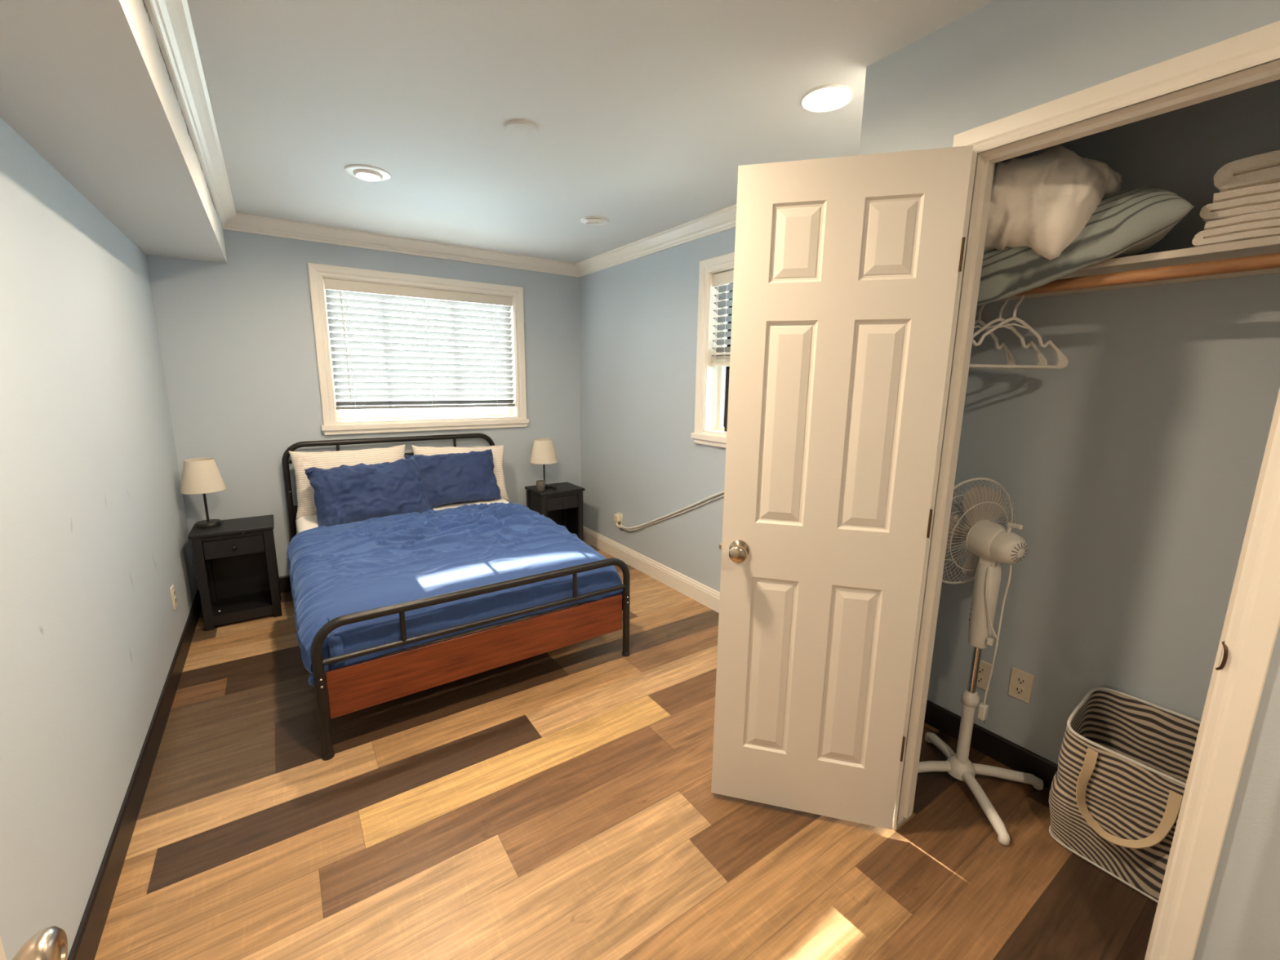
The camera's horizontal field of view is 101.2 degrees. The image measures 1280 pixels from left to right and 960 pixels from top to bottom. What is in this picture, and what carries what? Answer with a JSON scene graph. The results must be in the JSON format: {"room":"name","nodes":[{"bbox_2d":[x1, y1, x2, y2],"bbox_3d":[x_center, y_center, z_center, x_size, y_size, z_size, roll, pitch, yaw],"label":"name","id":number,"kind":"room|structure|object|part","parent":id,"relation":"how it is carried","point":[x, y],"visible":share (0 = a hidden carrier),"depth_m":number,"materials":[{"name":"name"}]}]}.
{"room":"bedroom","nodes":[
{"label":"bedroom","id":0,"kind":"room"},
{"bbox_2d":[0,117,197,959],"bbox_3d":[-1.159,0.082,0.684,0.120,2.550,5.900,-7,13,-34],"label":"wall","id":1,"kind":"structure","parent":0,"point":[95,543],"depth_m":1.52,"materials":[{"name":"paint"}]},
{"bbox_2d":[66,590,201,959],"bbox_3d":[-1.582,1.092,1.602,0.012,0.112,4.238,-7,13,-34],"label":"baseboard","id":2,"kind":"structure","parent":1,"relation":"attached to","point":[85,945],"depth_m":1.66,"materials":[{"name":"black wood"}]},
{"bbox_2d":[169,583,177,609],"bbox_3d":[-2.348,0.589,2.649,0.010,0.116,0.072,-7,13,-34],"label":"wall outlet","id":3,"kind":"object","parent":1,"relation":"attached to","point":[172,588],"visible":1,"depth_m":2.63,"materials":[{"name":"beige plastic"}]},
{"bbox_2d":[0,0,226,263],"bbox_3d":[-1.414,-1.071,1.296,0.361,0.277,4.250,-7,13,-34],"label":"ceiling","id":4,"kind":"structure","parent":0,"point":[87,85],"depth_m":1.37,"materials":[{"name":"paint"}]},
{"bbox_2d":[146,229,581,590],"bbox_3d":[-1.673,-0.543,3.932,3.009,2.550,0.140,-7,13,-34],"label":"wall","id":5,"kind":"structure","parent":0,"point":[237,337],"depth_m":3.37,"materials":[{"name":"grey paint"}]},
{"bbox_2d":[143,0,235,229],"bbox_3d":[-1.234,-1.185,1.399,0.074,0.087,4.250,-7,13,-34],"label":"crown molding","id":6,"kind":"structure","parent":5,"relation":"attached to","point":[171,20],"depth_m":1.65,"materials":[{"name":"white wood"}]},
{"bbox_2d":[279,575,291,592],"bbox_3d":[-1.668,0.620,4.074,2.713,0.112,0.012,-7,13,-34],"label":"baseboard","id":7,"kind":"structure","parent":5,"relation":"attached to","point":[285,583],"depth_m":3.57,"materials":[{"name":"black wood"}]},
{"bbox_2d":[224,213,578,276],"bbox_3d":[-1.467,-1.631,3.727,2.368,0.087,0.074,-7,13,-34],"label":"crown molding","id":8,"kind":"structure","parent":5,"relation":"attached to","point":[245,223],"depth_m":3.56,"materials":[{"name":"white wood"}]},
{"bbox_2d":[307,262,528,435],"bbox_3d":[-1.567,-0.924,3.909,1.476,1.100,0.174,-7,13,-34],"label":"window","id":9,"kind":"structure","parent":5,"relation":"in","point":[515,416],"depth_m":3.79,"materials":[{"name":"white wood"}]},
{"bbox_3d":[-1.601,-0.937,3.957,1.288,0.936,0.035,-7,13,-34],"label":"sash","id":10,"kind":"part","parent":9,"relation":"part of","materials":[{"name":"white"}]},
{"bbox_2d":[323,278,515,409],"bbox_3d":[-1.553,-0.963,3.881,1.282,0.852,0.070,-7,13,-34],"label":"window blind","id":11,"kind":"object","parent":9,"relation":"attached to","point":[330,285],"visible":1,"depth_m":3.83,"materials":[{"name":"beige plastic"}]},
{"bbox_3d":[-1.987,-0.889,3.601,0.003,0.782,0.056,-7,13,-34],"label":"ladder cord","id":12,"kind":"part","parent":11,"relation":"part of","materials":[{"name":"white fabric"}]},
{"bbox_3d":[-1.562,-0.555,3.965,1.274,0.020,0.052,-7,13,-34],"label":"rail","id":13,"kind":"part","parent":11,"relation":"part of","materials":[{"name":"grey plastic"}]},
{"bbox_3d":[-1.564,-0.938,3.887,0.003,0.782,0.056,-7,13,-34],"label":"ladder cord","id":14,"kind":"part","parent":11,"relation":"part of","materials":[{"name":"white fabric"}]},
{"bbox_3d":[-1.153,-0.986,4.164,0.003,0.782,0.056,-7,13,-34],"label":"ladder cord","id":15,"kind":"part","parent":11,"relation":"part of","materials":[{"name":"white fabric"}]},
{"bbox_3d":[-1.534,-0.411,3.949,1.476,0.052,0.034,-7,13,-34],"label":"sill","id":16,"kind":"part","parent":9,"relation":"part of","materials":[{"name":"white wood"}]},
{"bbox_2d":[186,0,994,263],"bbox_3d":[0.008,-1.260,1.318,3.009,0.122,6.040,-7,13,-34],"label":"ceiling","id":17,"kind":"structure","parent":0,"point":[646,114],"depth_m":1.80,"materials":[{"name":"grey paint"}]},
{"bbox_2d":[344,164,391,181],"bbox_3d":[-1.264,-1.418,2.443,0.192,0.020,0.192,-7,13,-34],"label":"recessed light","id":18,"kind":"object","parent":17,"relation":"in","point":[370,173],"visible":1,"depth_m":2.42,"materials":[{"name":"white plastic"}]},
{"bbox_2d":[503,120,537,137],"bbox_3d":[-0.450,-1.324,1.989,0.124,0.015,0.124,-7,13,-34],"label":"cover plate","id":19,"kind":"object","parent":17,"relation":"attached to","point":[518,128],"visible":1,"depth_m":1.97,"materials":[{"name":"grey paint"}]},
{"bbox_2d":[580,216,608,225],"bbox_3d":[-0.270,-1.537,3.138,0.170,0.031,0.170,-7,13,-34],"label":"recessed light","id":20,"kind":"object","parent":17,"relation":"in","point":[590,220],"visible":1,"depth_m":3.09,"materials":[{"name":"white plastic"}]},
{"bbox_2d":[800,84,853,111],"bbox_3d":[0.621,-1.266,1.750,0.164,0.013,0.164,-7,13,-34],"label":"recessed light","id":21,"kind":"object","parent":17,"relation":"in","point":[825,100],"visible":1,"depth_m":1.73,"materials":[{"name":"white plastic"}]},
{"bbox_2d":[94,541,1157,959],"bbox_3d":[-0.037,1.161,1.775,2.780,0.050,6.052,-7,13,-34],"label":"floor","id":22,"kind":"structure","parent":0,"point":[558,804],"depth_m":1.67,"materials":[{"name":"wood"}]},
{"bbox_2d":[187,514,282,631],"bbox_3d":[-2.421,0.546,3.181,0.390,0.572,0.332,-7,13,-34],"label":"nightstand","id":23,"kind":"object","parent":22,"relation":"on","point":[236,564],"visible":0.94,"depth_m":3.15,"materials":[{"name":"black wood"}]},
{"bbox_2d":[179,457,226,528],"bbox_3d":[-2.546,0.075,3.069,0.210,0.394,0.210,-7,13,-34],"label":"table lamp","id":24,"kind":"object","parent":23,"relation":"on","point":[202,476],"visible":1,"depth_m":3.00,"materials":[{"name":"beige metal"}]},
{"bbox_3d":[-2.545,-0.029,3.050,0.210,0.183,0.210,-7,13,-34],"label":"shade frame","id":25,"kind":"part","parent":24,"relation":"part of","materials":[{"name":"white fabric"}]},
{"bbox_3d":[-2.545,-0.029,3.050,0.210,0.180,0.210,-7,13,-34],"label":"lamp shade","id":26,"kind":"part","parent":24,"relation":"part of","materials":[{"name":"white fabric"}]},
{"bbox_3d":[-2.486,0.592,2.994,0.042,0.552,0.042,-7,13,-34],"label":"leg","id":27,"kind":"part","parent":23,"relation":"part of","materials":[{"name":"black wood"}]},
{"bbox_3d":[-2.565,0.546,3.094,0.012,0.502,0.226,-7,13,-34],"label":"panel","id":28,"kind":"part","parent":23,"relation":"part of","materials":[{"name":"black wood"}]},
{"bbox_3d":[-2.637,0.548,3.210,0.042,0.552,0.042,-7,13,-34],"label":"leg","id":29,"kind":"part","parent":23,"relation":"part of","materials":[{"name":"black wood"}]},
{"bbox_3d":[-2.345,0.319,3.030,0.282,0.026,0.018,-7,13,-34],"label":"rail","id":30,"kind":"part","parent":23,"relation":"part of","materials":[{"name":"black wood"}]},
{"bbox_3d":[-2.345,0.387,3.041,0.276,0.104,0.018,-7,13,-34],"label":"drawer","id":31,"kind":"part","parent":23,"relation":"part of","materials":[{"name":"black wood"}]},
{"bbox_3d":[-2.506,0.507,3.301,0.282,0.502,0.010,-7,13,-34],"label":"panel","id":32,"kind":"part","parent":23,"relation":"part of","materials":[{"name":"black wood"}]},
{"bbox_2d":[212,590,272,618],"bbox_3d":[-2.426,0.758,3.225,0.322,0.016,0.284,-7,13,-34],"label":"shelf","id":33,"kind":"object","parent":23,"relation":"attached to","point":[241,604],"depth_m":3.19,"materials":[{"name":"black wood"}]},
{"bbox_3d":[-2.351,0.809,3.122,0.282,0.044,0.016,-7,13,-34],"label":"rail","id":34,"kind":"part","parent":23,"relation":"part of","materials":[{"name":"black wood"}]},
{"bbox_3d":[-2.218,0.561,3.174,0.042,0.552,0.042,-7,13,-34],"label":"leg","id":35,"kind":"part","parent":23,"relation":"part of","materials":[{"name":"black wood"}]},
{"bbox_3d":[-2.370,0.517,3.391,0.042,0.552,0.042,-7,13,-34],"label":"leg","id":36,"kind":"part","parent":23,"relation":"part of","materials":[{"name":"black wood"}]},
{"bbox_2d":[281,433,630,760],"bbox_3d":[-1.189,0.347,3.105,1.426,1.024,1.973,-7,13,-35],"label":"frame","id":37,"kind":"object","parent":22,"relation":"on","point":[351,688],"visible":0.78,"depth_m":2.30,"materials":[{"name":"black metal"}]},
{"bbox_3d":[-1.741,0.195,3.876,1.383,0.180,0.014,-7,13,-34],"label":"head panel","id":38,"kind":"part","parent":37,"relation":"part of","materials":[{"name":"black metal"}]},
{"bbox_3d":[-1.744,0.192,3.879,1.420,1.024,0.037,-7,13,-35],"label":"headboard","id":39,"kind":"part","parent":37,"relation":"part of","materials":[{"name":"black metal"}]},
{"bbox_2d":[295,497,592,659],"bbox_3d":[-1.204,0.434,3.140,1.350,0.294,1.815,-7,13,-35],"label":"mattress","id":40,"kind":"object","parent":37,"relation":"on","point":[305,522],"visible":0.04,"depth_m":3.21,"materials":[{"name":"white fabric"}]},
{"bbox_2d":[288,444,404,519],"bbox_3d":[-1.941,-0.001,3.563,0.706,0.430,0.203,-7,13,-37],"label":"pillow","id":41,"kind":"object","parent":40,"relation":"on","point":[300,460],"visible":0.41,"depth_m":3.42,"materials":[{"name":"white fabric"}]},
{"bbox_2d":[304,457,433,526],"bbox_3d":[-1.741,0.080,3.411,0.704,0.407,0.348,-7,13,-35],"label":"pillow","id":42,"kind":"object","parent":40,"relation":"on","point":[343,494],"visible":0.84,"depth_m":3.30,"materials":[{"name":"blue fabric"}]},
{"bbox_2d":[404,448,502,506],"bbox_3d":[-1.332,-0.015,3.780,0.620,0.363,0.245,-8,14,-38],"label":"pillow","id":43,"kind":"object","parent":40,"relation":"on","point":[452,477],"visible":0.8,"depth_m":3.73,"materials":[{"name":"blue fabric"}]},
{"bbox_2d":[286,502,622,686],"bbox_3d":[-1.044,0.442,2.869,1.451,0.364,1.320,-7,13,-35],"label":"duvet","id":44,"kind":"object","parent":40,"relation":"on","point":[336,571],"visible":0.91,"depth_m":2.52,"materials":[{"name":"blue fabric"}]},
{"bbox_2d":[411,444,508,500],"bbox_3d":[-1.337,-0.049,3.953,0.698,0.453,0.225,-6,13,-31],"label":"pillow","id":45,"kind":"object","parent":40,"relation":"on","point":[497,451],"visible":0.3,"depth_m":4.02,"materials":[{"name":"white fabric"}]},
{"bbox_3d":[-0.638,0.729,2.374,1.420,0.560,0.037,-7,13,-35],"label":"footboard","id":46,"kind":"part","parent":37,"relation":"part of","materials":[{"name":"black metal"}]},
{"bbox_3d":[-0.645,0.759,2.390,1.339,0.195,0.014,-7,13,-34],"label":"foot panel","id":47,"kind":"part","parent":37,"relation":"part of","materials":[{"name":"brown wood"}]},
{"bbox_2d":[524,481,585,541],"bbox_3d":[-0.702,0.342,4.366,0.390,0.572,0.332,-7,13,-34],"label":"nightstand","id":48,"kind":"object","parent":22,"relation":"on","point":[563,505],"visible":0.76,"depth_m":4.29,"materials":[{"name":"black wood"}]},
{"bbox_3d":[-0.917,0.344,4.395,0.042,0.552,0.042,-7,13,-34],"label":"leg","id":49,"kind":"part","parent":48,"relation":"part of","materials":[{"name":"black wood"}]},
{"bbox_3d":[-0.846,0.342,4.279,0.012,0.502,0.226,-7,13,-34],"label":"panel","id":50,"kind":"part","parent":48,"relation":"part of","materials":[{"name":"black wood"}]},
{"bbox_2d":[536,480,545,491],"bbox_3d":[-0.790,0.045,4.182,0.072,0.078,0.072,-7,13,-34],"label":"candle jar","id":51,"kind":"object","parent":48,"relation":"on","point":[540,484],"visible":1,"depth_m":4.16,"materials":[{"name":"grey glass"}]},
{"bbox_3d":[-0.766,0.388,4.178,0.042,0.552,0.042,-7,13,-34],"label":"leg","id":52,"kind":"part","parent":48,"relation":"part of","materials":[{"name":"black wood"}]},
{"bbox_2d":[529,438,557,488],"bbox_3d":[-0.780,-0.132,4.270,0.225,0.394,0.225,-7,13,-34],"label":"table lamp","id":53,"kind":"object","parent":48,"relation":"on","point":[543,452],"visible":0.98,"depth_m":4.17,"materials":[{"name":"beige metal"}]},
{"bbox_3d":[-0.779,-0.235,4.250,0.225,0.180,0.225,-7,13,-34],"label":"lamp shade","id":54,"kind":"part","parent":53,"relation":"part of","materials":[{"name":"white fabric"}]},
{"bbox_3d":[-0.779,-0.235,4.250,0.225,0.183,0.225,-7,13,-34],"label":"shade frame","id":55,"kind":"part","parent":53,"relation":"part of","materials":[{"name":"white fabric"}]},
{"bbox_2d":[546,483,558,489],"bbox_3d":[-0.706,0.051,4.254,0.105,0.043,0.070,-7,13,-34],"label":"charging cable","id":56,"kind":"object","parent":48,"relation":"on","point":[553,487],"visible":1,"depth_m":4.23,"materials":[{"name":"black plastic"}]},
{"bbox_3d":[-0.787,0.303,4.485,0.282,0.502,0.010,-7,13,-34],"label":"panel","id":57,"kind":"part","parent":48,"relation":"part of","materials":[{"name":"black wood"}]},
{"bbox_3d":[-0.626,0.115,4.214,0.282,0.026,0.018,-7,13,-34],"label":"rail","id":58,"kind":"part","parent":48,"relation":"part of","materials":[{"name":"black wood"}]},
{"bbox_3d":[-0.625,0.183,4.226,0.276,0.104,0.018,-7,13,-34],"label":"drawer","id":59,"kind":"part","parent":48,"relation":"part of","materials":[{"name":"black wood"}]},
{"bbox_3d":[-0.650,0.313,4.575,0.042,0.552,0.042,-7,13,-34],"label":"leg","id":60,"kind":"part","parent":48,"relation":"part of","materials":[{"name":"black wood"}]},
{"bbox_3d":[-0.570,0.310,4.465,0.012,0.502,0.226,-7,13,-34],"label":"panel","id":61,"kind":"part","parent":48,"relation":"part of","materials":[{"name":"black wood"}]},
{"bbox_3d":[-0.499,0.357,4.359,0.042,0.552,0.042,-7,13,-34],"label":"leg","id":62,"kind":"part","parent":48,"relation":"part of","materials":[{"name":"black wood"}]},
{"bbox_2d":[917,477,1044,845],"bbox_3d":[1.206,0.562,1.844,0.413,1.132,0.403,-8,14,-38],"label":"fan","id":63,"kind":"object","parent":22,"relation":"on","point":[990,544],"visible":0.82,"depth_m":1.83,"materials":[{"name":"white plastic"}]},
{"bbox_3d":[1.047,1.071,1.952,0.232,0.072,0.035,2,11,5],"label":"leg","id":64,"kind":"part","parent":63,"relation":"part of","materials":[{"name":"white plastic"}]},
{"bbox_3d":[1.187,1.051,2.061,0.035,0.071,0.210,1,11,2],"label":"leg","id":65,"kind":"part","parent":63,"relation":"part of","materials":[{"name":"white plastic"}]},
{"bbox_3d":[1.072,0.195,1.841,0.151,0.175,0.046,-3,11,-17],"label":"blade","id":66,"kind":"part","parent":63,"relation":"part of","materials":[{"name":"beige plastic"}]},
{"bbox_3d":[1.220,0.265,1.909,0.157,0.150,0.031,-5,12,-27],"label":"blade","id":67,"kind":"part","parent":63,"relation":"part of","materials":[{"name":"beige plastic"}]},
{"bbox_2d":[942,477,1016,584],"bbox_3d":[1.164,0.185,1.866,0.400,0.399,0.115,-2,11,-16],"label":"grille","id":68,"kind":"object","parent":63,"relation":"attached to","point":[980,504],"depth_m":1.84,"materials":[{"name":"white metal"}]},
{"bbox_3d":[1.215,0.095,1.854,0.172,0.143,0.032,-1,11,-7],"label":"blade","id":69,"kind":"part","parent":63,"relation":"part of","materials":[{"name":"beige plastic"}]},
{"bbox_3d":[1.175,1.102,1.799,0.035,0.072,0.249,1,11,2],"label":"leg","id":70,"kind":"part","parent":63,"relation":"part of","materials":[{"name":"white plastic"}]},
{"bbox_3d":[1.190,0.207,1.782,0.128,0.128,0.092,-2,11,-16],"label":"motor","id":71,"kind":"part","parent":63,"relation":"part of","materials":[{"name":"white plastic"}]},
{"bbox_3d":[1.190,0.530,1.784,0.066,0.528,0.035,3,11,11],"label":"cord","id":72,"kind":"part","parent":63,"relation":"part of","materials":[{"name":"white plastic"}]},
{"bbox_3d":[1.330,1.079,1.926,0.263,0.071,0.035,2,11,5],"label":"leg","id":73,"kind":"part","parent":63,"relation":"part of","materials":[{"name":"white plastic"}]},
{"bbox_3d":[1.208,0.159,1.699,0.015,0.042,0.048,-2,11,-16],"label":"oscillation knob","id":74,"kind":"part","parent":63,"relation":"part of","materials":[{"name":"white plastic"}]},
{"bbox_2d":[1048,687,1200,902],"bbox_3d":[1.507,0.952,1.580,0.313,0.468,0.408,-7,13,-34],"label":"laundry bag","id":75,"kind":"object","parent":22,"relation":"on","point":[1116,793],"visible":0.65,"depth_m":1.59,"materials":[{"name":"fabric"}]},
{"bbox_3d":[1.387,0.936,1.508,0.032,0.244,0.211,-7,13,-34],"label":"strap handle","id":76,"kind":"part","parent":75,"relation":"part of","materials":[{"name":"beige fabric"}]},
{"bbox_2d":[579,79,1279,764],"bbox_3d":[1.208,-0.192,2.282,0.160,2.550,5.900,-7,13,-34],"label":"wall","id":77,"kind":"structure","parent":0,"point":[1130,469],"depth_m":1.76,"materials":[{"name":"grey paint"}]},
{"bbox_2d":[617,511,622,524],"bbox_3d":[-0.166,0.322,4.253,0.010,0.116,0.072,-7,13,-34],"label":"wall outlet","id":78,"kind":"object","parent":77,"relation":"attached to","point":[618,513],"visible":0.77,"depth_m":4.24,"materials":[{"name":"beige plastic"}]},
{"bbox_2d":[613,490,724,530],"bbox_3d":[0.235,0.186,3.602,0.042,0.626,1.519,-7,13,-34],"label":"power cord","id":79,"kind":"object","parent":78,"relation":"attached to","point":[616,517],"visible":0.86,"depth_m":3.69,"materials":[{"name":"white plastic"}]},
{"bbox_2d":[582,525,719,613],"bbox_3d":[0.317,0.725,3.602,0.016,0.131,3.054,-7,13,-34],"label":"baseboard","id":80,"kind":"structure","parent":77,"relation":"attached to","point":[687,586],"depth_m":3.86,"materials":[{"name":"white wood"}]},
{"bbox_2d":[575,204,736,276],"bbox_3d":[0.321,-1.501,3.161,0.074,0.087,3.054,-7,13,-34],"label":"crown molding","id":81,"kind":"structure","parent":77,"relation":"attached to","point":[725,219],"depth_m":3.39,"materials":[{"name":"white wood"}]},
{"bbox_2d":[690,252,734,448],"bbox_3d":[0.641,-0.720,2.983,0.174,1.100,0.841,-7,13,-34],"label":"window","id":82,"kind":"structure","parent":77,"relation":"in","point":[709,419],"depth_m":3.24,"materials":[{"name":"white wood"}]},
{"bbox_3d":[0.577,-0.211,3.039,0.034,0.052,0.841,-7,13,-34],"label":"sill","id":83,"kind":"part","parent":82,"relation":"part of","materials":[{"name":"white wood"}]},
{"bbox_2d":[711,270,733,405],"bbox_3d":[0.631,-0.797,2.961,0.066,0.770,0.641,-7,13,-34],"label":"window blind","id":84,"kind":"object","parent":82,"relation":"attached to","point":[725,277],"visible":0.32,"depth_m":3.13,"materials":[{"name":"beige plastic"}]},
{"bbox_3d":[0.454,-0.813,3.165,0.004,0.720,0.016,-7,13,-34],"label":"pull cord","id":85,"kind":"part","parent":84,"relation":"part of","materials":[{"name":"white fabric"}]},
{"bbox_3d":[0.634,-0.660,2.990,0.052,0.020,0.633,-7,13,-34],"label":"rail","id":86,"kind":"part","parent":84,"relation":"part of","materials":[{"name":"beige plastic"}]},
{"bbox_3d":[0.525,-0.920,3.106,0.057,0.465,0.002,-7,13,-34],"label":"ladder cord","id":87,"kind":"part","parent":84,"relation":"part of","materials":[{"name":"white fabric"}]},
{"bbox_3d":[0.690,-0.729,3.015,0.035,0.936,0.653,-7,13,-34],"label":"sash","id":88,"kind":"part","parent":82,"relation":"part of","materials":[{"name":"white"}]},
{"bbox_2d":[724,369,729,431],"bbox_3d":[0.671,-0.440,2.987,0.021,0.370,0.508,-7,13,-34],"label":"window panel","id":89,"kind":"object","parent":82,"relation":"attached to","point":[727,371],"visible":0.14,"depth_m":3.18,"materials":[{"name":"black glass"}]},
{"bbox_3d":[0.689,-0.719,3.016,0.004,0.896,0.593,-7,13,-34],"label":"pane","id":90,"kind":"part","parent":82,"relation":"part of","materials":[{"name":"clear glass"}]},
{"bbox_2d":[976,659,991,691],"bbox_3d":[1.350,0.770,2.085,0.010,0.116,0.072,-7,13,-34],"label":"wall outlet","id":91,"kind":"object","parent":77,"relation":"attached to","point":[984,668],"visible":0.64,"depth_m":2.07,"materials":[{"name":"beige plastic"}]},
{"bbox_2d":[977,674,984,683],"bbox_3d":[1.348,0.790,2.087,0.002,0.034,0.034,-7,13,-34],"label":"socket","id":92,"kind":"object","parent":91,"relation":"attached to","point":[980,679],"depth_m":2.08,"materials":[{"name":"white plastic"}]},
{"bbox_2d":[978,665,985,674],"bbox_3d":[1.348,0.751,2.080,0.002,0.034,0.034,-7,13,-34],"label":"socket","id":93,"kind":"object","parent":91,"relation":"attached to","point":[982,668],"depth_m":2.07,"materials":[{"name":"white plastic"}]},
{"bbox_2d":[924,700,1057,789],"bbox_3d":[1.553,1.093,1.837,0.012,0.101,1.136,-7,13,-34],"label":"baseboard","id":94,"kind":"structure","parent":77,"relation":"attached to","point":[1001,749],"depth_m":2.06,"materials":[{"name":"black wood"}]},
{"bbox_2d":[1008,666,1034,703],"bbox_3d":[1.427,0.771,1.971,0.010,0.116,0.072,-7,13,-34],"label":"wall outlet","id":95,"kind":"object","parent":77,"relation":"attached to","point":[1020,686],"visible":1,"depth_m":1.97,"materials":[{"name":"beige plastic"}]},
{"bbox_2d":[1013,685,1024,695],"bbox_3d":[1.425,0.791,1.973,0.002,0.034,0.034,-7,13,-34],"label":"socket","id":96,"kind":"object","parent":95,"relation":"attached to","point":[1018,690],"depth_m":1.97,"materials":[{"name":"white plastic"}]},
{"bbox_2d":[1015,675,1026,685],"bbox_3d":[1.425,0.751,1.966,0.002,0.034,0.034,-7,13,-34],"label":"socket","id":97,"kind":"object","parent":95,"relation":"attached to","point":[1020,680],"depth_m":1.97,"materials":[{"name":"white plastic"}]},
{"bbox_2d":[858,0,1279,959],"bbox_3d":[1.040,0.021,1.340,0.093,2.378,1.196,-7,13,-34],"label":"wall","id":98,"kind":"structure","parent":0,"point":[1001,59],"depth_m":1.15,"materials":[{"name":"grey paint"}]},
{"bbox_2d":[711,145,973,829],"bbox_3d":[0.549,0.125,1.605,0.603,2.020,0.162,4,11,14],"label":"door","id":99,"kind":"structure","parent":98,"relation":"in","point":[846,268],"depth_m":1.56,"materials":[{"name":"beige wood"}]},
{"bbox_3d":[0.307,0.226,1.639,0.064,0.064,0.067,4,11,14],"label":"knob","id":100,"kind":"part","parent":99,"relation":"part of","materials":[{"name":"silver metal"}]},
{"bbox_2d":[892,20,1279,959],"bbox_3d":[1.064,0.170,1.321,0.112,2.094,0.724,-7,13,-34],"label":"door frame","id":101,"kind":"structure","parent":98,"relation":"attached to","point":[1251,59],"depth_m":1.13,"materials":[{"name":"white wood"}]},
{"bbox_3d":[1.193,0.362,1.076,0.006,0.067,0.018,5,11,20],"label":"strike plate","id":102,"kind":"part","parent":101,"relation":"part of","materials":[{"name":"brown metal"}]},
{"bbox_3d":[0.996,-0.099,1.968,0.557,2.378,0.090,-7,13,-34],"label":"wall","id":103,"kind":"structure","parent":0,"visible":0},
{"bbox_2d":[995,235,1279,302],"bbox_3d":[1.456,-0.542,1.444,0.296,0.118,1.136,-7,13,-34],"label":"closet shelf","id":104,"kind":"object","parent":103,"relation":"attached to","point":[1267,245],"visible":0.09,"depth_m":1.39,"materials":[{"name":"beige paint"}]},
{"bbox_2d":[977,186,1194,306],"bbox_3d":[1.196,-0.645,1.588,0.605,0.335,0.359,9,13,35],"label":"pillow","id":105,"kind":"object","parent":104,"relation":"on","point":[1128,223],"visible":0.51,"depth_m":1.39,"materials":[{"name":"grey fabric"}]},
{"bbox_2d":[983,146,1121,260],"bbox_3d":[1.154,-0.798,1.608,0.478,0.325,0.463,-7,13,-34],"label":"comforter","id":106,"kind":"object","parent":105,"relation":"on","point":[1042,202],"visible":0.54,"depth_m":1.41,"materials":[{"name":"white fabric"}]},
{"bbox_2d":[1013,252,1279,296],"bbox_3d":[1.328,-0.531,1.357,0.033,0.033,1.098,-7,13,-34],"label":"closet rod","id":107,"kind":"object","parent":104,"relation":"attached to","point":[1272,260],"visible":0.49,"depth_m":1.33,"materials":[{"name":"brown wood"}]},
{"bbox_2d":[973,304,1016,369],"bbox_3d":[1.097,-0.496,1.705,0.417,0.262,0.012,-4,12,-22],"label":"clothes hanger","id":108,"kind":"object","parent":107,"relation":"hanging from","point":[1011,359],"visible":0.3,"depth_m":1.75,"materials":[{"name":"white plastic"}]},
{"bbox_2d":[968,297,1048,368],"bbox_3d":[1.131,-0.486,1.656,0.417,0.262,0.011,-2,11,-12],"label":"clothes hanger","id":109,"kind":"object","parent":107,"relation":"hanging from","point":[1042,359],"visible":0.46,"depth_m":1.67,"materials":[{"name":"white plastic"}]},
{"bbox_2d":[968,294,1068,368],"bbox_3d":[1.153,-0.479,1.624,0.417,0.262,0.012,0,11,-6],"label":"clothes hanger","id":110,"kind":"object","parent":107,"relation":"hanging from","point":[1062,362],"visible":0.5,"depth_m":1.64,"materials":[{"name":"white plastic"}]},
{"bbox_2d":[1191,208,1279,246],"bbox_3d":[1.597,-0.588,1.218,0.276,0.063,0.402,-7,13,-34],"label":"folded towel","id":111,"kind":"object","parent":104,"relation":"on","point":[1264,224],"visible":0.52,"depth_m":1.24,"materials":[{"name":"white fabric"}]},
{"bbox_2d":[1199,182,1279,222],"bbox_3d":[1.600,-0.649,1.210,0.275,0.068,0.397,-7,13,-34],"label":"folded towel","id":112,"kind":"object","parent":111,"relation":"on","point":[1264,197],"visible":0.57,"depth_m":1.24,"materials":[{"name":"white fabric"}]},
{"bbox_2d":[1213,150,1279,192],"bbox_3d":[1.604,-0.714,1.195,0.265,0.071,0.382,-7,13,-34],"label":"folded towel","id":113,"kind":"object","parent":112,"relation":"on","point":[1261,169],"visible":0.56,"depth_m":1.23,"materials":[{"name":"white fabric"}]},
{"bbox_3d":[0.519,0.229,0.216,2.099,2.378,0.100,-7,13,-34],"label":"wall","id":114,"kind":"structure","parent":0,"visible":0},
{"bbox_2d":[0,925,67,959],"bbox_3d":[-0.387,0.391,0.180,0.090,2.028,0.760,-7,13,-34],"label":"door","id":115,"kind":"structure","parent":114,"relation":"in","point":[51,943],"depth_m":0.47,"materials":[{"name":"beige"}]},
{"label":"outside","id":116,"kind":"structure","parent":0,"visible":0},
{"bbox_3d":[-4.535,-0.012,9.368,32.000,0.100,32.000,-7,13,-34],"label":"ground","id":117,"kind":"structure","parent":116,"visible":0},
{"bbox_2d":[334,351,506,417],"bbox_3d":[-4.976,-1.105,8.935,15.000,2.200,0.150,-7,13,-34],"label":"fence","id":118,"kind":"object","parent":117,"relation":"on","point":[488,410],"visible":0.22,"depth_m":9.45,"materials":[{"name":"beige paint"}]}
]}

